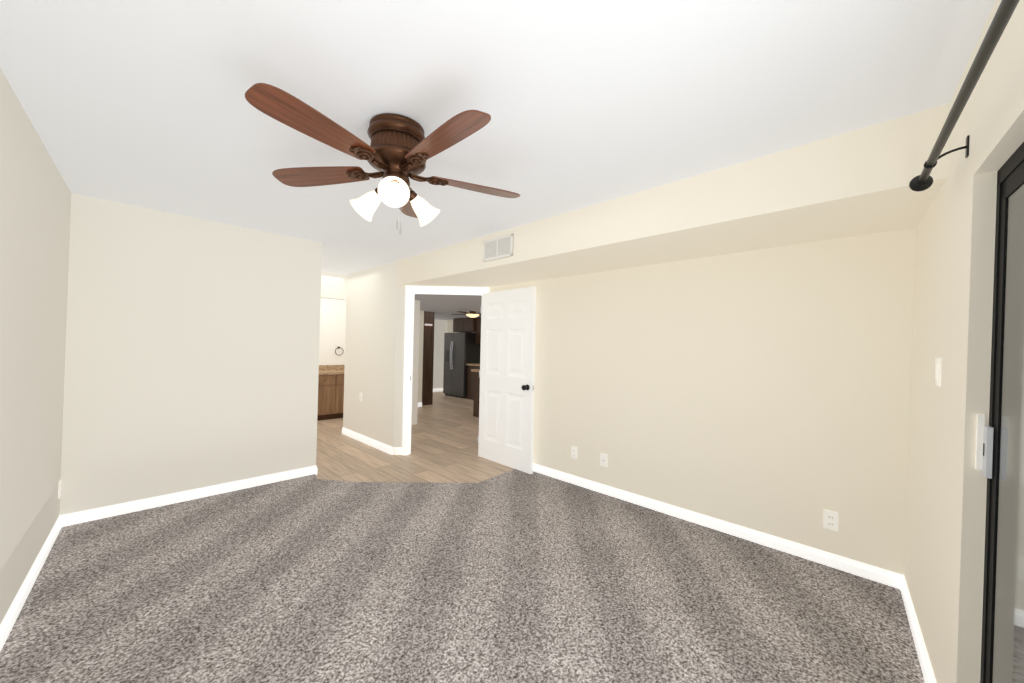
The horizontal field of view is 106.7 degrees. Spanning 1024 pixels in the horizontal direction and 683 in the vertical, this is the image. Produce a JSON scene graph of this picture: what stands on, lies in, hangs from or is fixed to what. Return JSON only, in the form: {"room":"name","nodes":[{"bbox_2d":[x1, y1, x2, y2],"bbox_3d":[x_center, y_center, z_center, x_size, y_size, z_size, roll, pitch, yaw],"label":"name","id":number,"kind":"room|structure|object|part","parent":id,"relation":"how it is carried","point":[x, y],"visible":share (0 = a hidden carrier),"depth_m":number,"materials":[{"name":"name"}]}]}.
{"room":"empty bedroom","nodes":[
{"label":"empty bedroom","id":0,"kind":"room"},
{"bbox_2d":[0,68,70,624],"bbox_3d":[-1.634,0.141,0.948,5.060,2.440,0.352,0,-1,44],"label":"wall","id":1,"kind":"structure","parent":0,"point":[35,203],"depth_m":1.95,"materials":[{"name":"white paint"}]},
{"bbox_2d":[0,516,61,651],"bbox_3d":[-1.603,1.315,0.986,4.861,0.095,0.220,0,-1,44],"label":"baseboard","id":2,"kind":"structure","parent":1,"relation":"attached to","point":[11,616],"depth_m":2.01,"materials":[{"name":"white wood"}]},
{"bbox_2d":[58,479,61,498],"bbox_3d":[-3.231,1.054,2.724,0.072,0.117,0.011,0,-1,44],"label":"electrical outlet","id":3,"kind":"object","parent":1,"relation":"attached to","point":[59,487],"visible":1,"depth_m":2.70,"materials":[{"name":"white plastic"}]},
{"bbox_2d":[59,193,321,526],"bbox_3d":[-2.794,0.151,3.311,0.136,2.440,2.070,0,-1,44],"label":"wall","id":4,"kind":"structure","parent":0,"point":[192,354],"depth_m":3.23,"materials":[{"name":"white paint"}]},
{"bbox_2d":[319,298,345,364],"bbox_3d":[-3.814,0.187,7.198,0.120,2.440,2.300,0,-1,44],"label":"wall","id":5,"kind":"structure","parent":0,"point":[332,323],"depth_m":7.43,"materials":[{"name":"white paint"}]},
{"bbox_2d":[321,271,346,299],"bbox_3d":[-2.930,-0.849,5.592,0.120,0.380,0.950,0,-1,44],"label":"wall","id":6,"kind":"structure","parent":0,"point":[333,285],"depth_m":5.76,"materials":[{"name":"white paint"}]},
{"bbox_2d":[343,261,397,446],"bbox_3d":[-1.981,0.198,5.376,1.550,2.440,0.120,0,-1,44],"label":"wall","id":7,"kind":"structure","parent":0,"point":[370,332],"depth_m":5.25,"materials":[{"name":"white paint"}]},
{"bbox_2d":[342,427,392,454],"bbox_3d":[-2.052,1.368,5.310,1.550,0.095,0.016,0,-1,44],"label":"baseboard","id":8,"kind":"structure","parent":7,"relation":"attached to","point":[383,447],"depth_m":5.21,"materials":[{"name":"white wood"}]},
{"bbox_2d":[316,391,513,482],"bbox_3d":[0.268,1.492,5.286,13.400,0.060,11.200,0,-1,44],"label":"floor","id":9,"kind":"structure","parent":0,"point":[444,437],"depth_m":4.79,"materials":[{"name":"beige wood"}]},
{"bbox_2d":[317,365,344,420],"bbox_3d":[-3.405,0.934,7.117,0.576,0.960,1.551,0,-1,44],"label":"bathroom vanity","id":10,"kind":"object","parent":9,"relation":"on","point":[330,391],"visible":0.21,"depth_m":6.91,"materials":[{"name":"brown wood"}]},
{"bbox_2d":[422,311,434,405],"bbox_3d":[-2.171,0.388,9.006,0.600,2.157,0.350,0,-1,44],"label":"pantry","id":11,"kind":"object","parent":9,"relation":"on","point":[428,362],"visible":0.29,"depth_m":8.82,"materials":[{"name":"brown wood"}]},
{"bbox_2d":[443,332,480,398],"bbox_3d":[-1.351,0.635,10.495,0.910,1.740,0.764,0,-1,44],"label":"fridge","id":12,"kind":"object","parent":9,"relation":"on","point":[462,350],"visible":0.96,"depth_m":10.19,"materials":[{"name":"grey metal"}]},
{"bbox_2d":[466,363,479,399],"bbox_3d":[-0.341,1.052,9.578,1.800,0.920,0.640,0,-1,44],"label":"base cabinet","id":13,"kind":"object","parent":9,"relation":"on","point":[470,385],"visible":0.18,"depth_m":9.89,"materials":[{"name":"brown wood"}]},
{"bbox_2d":[473,373,479,416],"bbox_3d":[-0.020,1.052,7.791,0.680,0.880,1.445,0,-1,44],"label":"kitchen island","id":14,"kind":"object","parent":9,"relation":"on","point":[476,393],"depth_m":7.44,"materials":[{"name":"brown wood"}]},
{"bbox_2d":[471,369,479,372],"bbox_3d":[-0.005,0.591,7.803,0.780,0.044,1.510,0,-1,44],"label":"island countertop","id":15,"kind":"structure","parent":14,"relation":"on","point":[472,370],"depth_m":7.48,"materials":[{"name":"beige stone"}]},
{"bbox_2d":[412,300,419,424],"bbox_3d":[-2.051,0.210,6.326,0.120,2.440,1.080,0,-1,44],"label":"wall","id":16,"kind":"structure","parent":0,"point":[416,302],"depth_m":6.63,"materials":[{"name":"white paint"}]},
{"bbox_2d":[418,310,423,402],"bbox_3d":[-2.444,0.370,8.241,0.120,2.160,1.115,0,-1,44],"label":"wall","id":17,"kind":"structure","parent":0,"point":[421,331],"depth_m":8.56,"materials":[{"name":"beige paint"}]},
{"bbox_2d":[433,319,446,388],"bbox_3d":[-3.034,0.394,10.711,0.120,2.160,3.080,0,-1,44],"label":"wall","id":18,"kind":"structure","parent":0,"point":[440,328],"depth_m":11.47,"materials":[{"name":"white paint"}]},
{"bbox_2d":[433,388,442,391],"bbox_3d":[-3.052,1.425,10.602,0.016,0.095,2.950,0,-1,44],"label":"baseboard","id":19,"kind":"structure","parent":18,"relation":"attached to","point":[437,389],"depth_m":11.43,"materials":[{"name":"white wood"}]},
{"bbox_2d":[393,286,488,454],"bbox_3d":[-0.890,0.213,4.856,1.160,2.439,0.120,1,-1,-1],"label":"wall","id":20,"kind":"structure","parent":0,"point":[399,371],"depth_m":4.79,"materials":[{"name":"white paint"}]},
{"bbox_2d":[402,286,487,454],"bbox_3d":[-0.838,0.371,4.855,1.038,2.124,0.152,1,-1,-1],"label":"door frame","id":21,"kind":"structure","parent":20,"relation":"attached to","point":[411,291],"depth_m":4.79,"materials":[{"name":"white wood"}]},
{"bbox_2d":[478,286,535,473],"bbox_3d":[-0.104,0.415,4.432,0.918,2.030,0.139,0,-1,44],"label":"door","id":22,"kind":"structure","parent":20,"relation":"in","point":[507,382],"depth_m":4.40,"materials":[{"name":"white wood"}]},
{"bbox_2d":[447,320,474,332],"bbox_3d":[0.171,0.443,9.640,5.960,2.160,0.125,0,-1,44],"label":"wall","id":23,"kind":"structure","parent":0,"point":[449,326],"depth_m":11.58,"materials":[{"name":"beige paint"}]},
{"bbox_2d":[453,318,460,331],"bbox_3d":[-1.369,-0.455,10.795,0.455,0.387,0.415,0,-1,44],"label":"upper cabinet","id":24,"kind":"object","parent":23,"relation":"attached to","point":[456,321],"depth_m":10.68,"materials":[{"name":"brown wood"}]},
{"bbox_2d":[461,317,476,332],"bbox_3d":[-1.044,-0.453,10.477,0.455,0.387,0.415,0,-1,44],"label":"upper cabinet","id":25,"kind":"object","parent":23,"relation":"attached to","point":[470,324],"depth_m":10.30,"materials":[{"name":"brown wood"}]},
{"bbox_2d":[475,317,480,343],"bbox_3d":[-0.216,-0.287,9.705,1.790,0.707,0.351,0,-1,44],"label":"upper cabinet","id":26,"kind":"object","parent":23,"relation":"attached to","point":[477,335],"depth_m":10.12,"materials":[{"name":"brown wood"}]},
{"bbox_2d":[0,469,924,682],"bbox_3d":[-0.405,1.397,2.225,4.920,0.014,3.920,0,-1,44],"label":"floor","id":27,"kind":"structure","parent":0,"point":[515,576],"depth_m":2.06,"materials":[{"name":"grey carpet"}]},
{"bbox_2d":[0,0,995,274],"bbox_3d":[-0.467,-1.042,6.092,11.200,0.120,11.200,0,-1,44],"label":"ceiling","id":28,"kind":"structure","parent":0,"point":[150,106],"depth_m":1.57,"materials":[{"name":"white paint"}]},
{"bbox_2d":[245,83,519,234],"bbox_3d":[-0.536,-0.782,1.824,1.233,0.525,1.280,0,-1,44],"label":"ceiling fan","id":29,"kind":"object","parent":28,"relation":"hanging from","point":[399,151],"visible":1,"depth_m":1.74,"materials":[{"name":"brown wood"}]},
{"bbox_3d":[-0.758,-0.842,1.496,0.234,0.034,0.497,0,-1,44],"label":"blade","id":30,"kind":"part","parent":29,"relation":"part of","materials":[{"name":"brown wood"}]},
{"bbox_3d":[-0.972,-0.840,1.935,0.454,0.034,0.350,0,-1,44],"label":"blade","id":31,"kind":"part","parent":29,"relation":"part of","materials":[{"name":"brown wood"}]},
{"bbox_3d":[-0.281,-0.831,1.560,0.501,0.034,0.148,0,-1,44],"label":"blade","id":32,"kind":"part","parent":29,"relation":"part of","materials":[{"name":"brown wood"}]},
{"bbox_3d":[-0.191,-0.823,2.039,0.260,0.034,0.491,0,-1,44],"label":"blade","id":33,"kind":"part","parent":29,"relation":"part of","materials":[{"name":"brown wood"}]},
{"bbox_2d":[397,103,949,319],"bbox_3d":[-0.137,-0.805,6.881,10.370,0.314,4.800,0,-1,44],"label":"soffit","id":34,"kind":"structure","parent":0,"point":[852,183],"depth_m":2.31,"materials":[{"name":"beige paint"}]},
{"bbox_2d":[452,311,480,317],"bbox_3d":[-0.876,-0.607,8.507,0.863,0.135,0.863,1,-1,-21],"label":"ceiling fan","id":35,"kind":"object","parent":34,"relation":"attached to","point":[473,314],"visible":0.96,"depth_m":8.42,"materials":[{"name":"brown wood"}]},
{"bbox_2d":[483,233,512,261],"bbox_3d":[-0.133,-0.860,3.511,0.390,0.195,0.012,0,-1,44],"label":"ceiling vent","id":36,"kind":"object","parent":34,"relation":"in","point":[498,247],"visible":1,"depth_m":3.50,"materials":[{"name":"white metal"}]},
{"bbox_2d":[489,228,915,574],"bbox_3d":[1.086,0.233,3.534,3.770,2.440,0.140,0,-1,44],"label":"wall","id":37,"kind":"structure","parent":0,"point":[767,391],"depth_m":2.79,"materials":[{"name":"beige paint"}]},
{"bbox_2d":[571,446,576,458],"bbox_3d":[0.627,1.124,3.849,0.072,0.117,0.009,0,-1,44],"label":"electrical outlet","id":38,"kind":"object","parent":37,"relation":"attached to","point":[573,452],"visible":1,"depth_m":3.85,"materials":[{"name":"white plastic"}]},
{"bbox_2d":[600,453,606,466],"bbox_3d":[0.869,1.125,3.610,0.072,0.117,0.011,0,-1,44],"label":"outlet","id":39,"kind":"object","parent":37,"relation":"attached to","point":[603,459],"visible":1,"depth_m":3.61,"materials":[{"name":"white plastic"}]},
{"bbox_2d":[533,463,902,588],"bbox_3d":[0.997,1.403,3.472,3.580,0.095,0.016,0,-1,44],"label":"baseboard","id":40,"kind":"structure","parent":37,"relation":"attached to","point":[876,574],"depth_m":2.78,"materials":[{"name":"white wood"}]},
{"bbox_2d":[823,510,837,531],"bbox_3d":[2.052,1.152,2.453,0.072,0.117,0.009,0,-1,44],"label":"electrical outlet","id":41,"kind":"object","parent":37,"relation":"attached to","point":[830,520],"visible":1,"depth_m":2.45,"materials":[{"name":"white plastic"}]},
{"bbox_2d":[904,0,1023,682],"bbox_3d":[1.126,0.194,0.725,0.167,2.439,4.160,0,-1,40],"label":"wall","id":42,"kind":"structure","parent":0,"point":[947,480],"depth_m":1.35,"materials":[{"name":"beige paint"}]},
{"bbox_2d":[900,575,935,682],"bbox_3d":[1.873,1.396,1.752,0.016,0.095,1.250,0,-1,40],"label":"baseboard","id":43,"kind":"structure","parent":42,"relation":"attached to","point":[926,668],"depth_m":1.78,"materials":[{"name":"white wood"}]},
{"bbox_2d":[935,358,940,386],"bbox_3d":[1.804,0.130,1.614,0.010,0.117,0.072,0,-1,40],"label":"light switch","id":44,"kind":"object","parent":42,"relation":"attached to","point":[937,371],"visible":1,"depth_m":1.59,"materials":[{"name":"white plastic"}]},
{"bbox_2d":[909,0,1019,190],"bbox_3d":[0.743,-0.697,0.412,0.124,0.104,2.944,0,-1,40],"label":"curtain rod","id":45,"kind":"object","parent":42,"relation":"attached to","point":[923,181],"visible":1,"depth_m":0.99,"materials":[{"name":"black metal"}]},
{"bbox_2d":[975,142,1023,682],"bbox_3d":[0.972,0.416,0.522,0.110,1.983,1.838,0,-1,40],"label":"sliding door","id":46,"kind":"structure","parent":42,"relation":"in","point":[999,463],"depth_m":1.14,"materials":[{"name":"black"}]}
]}

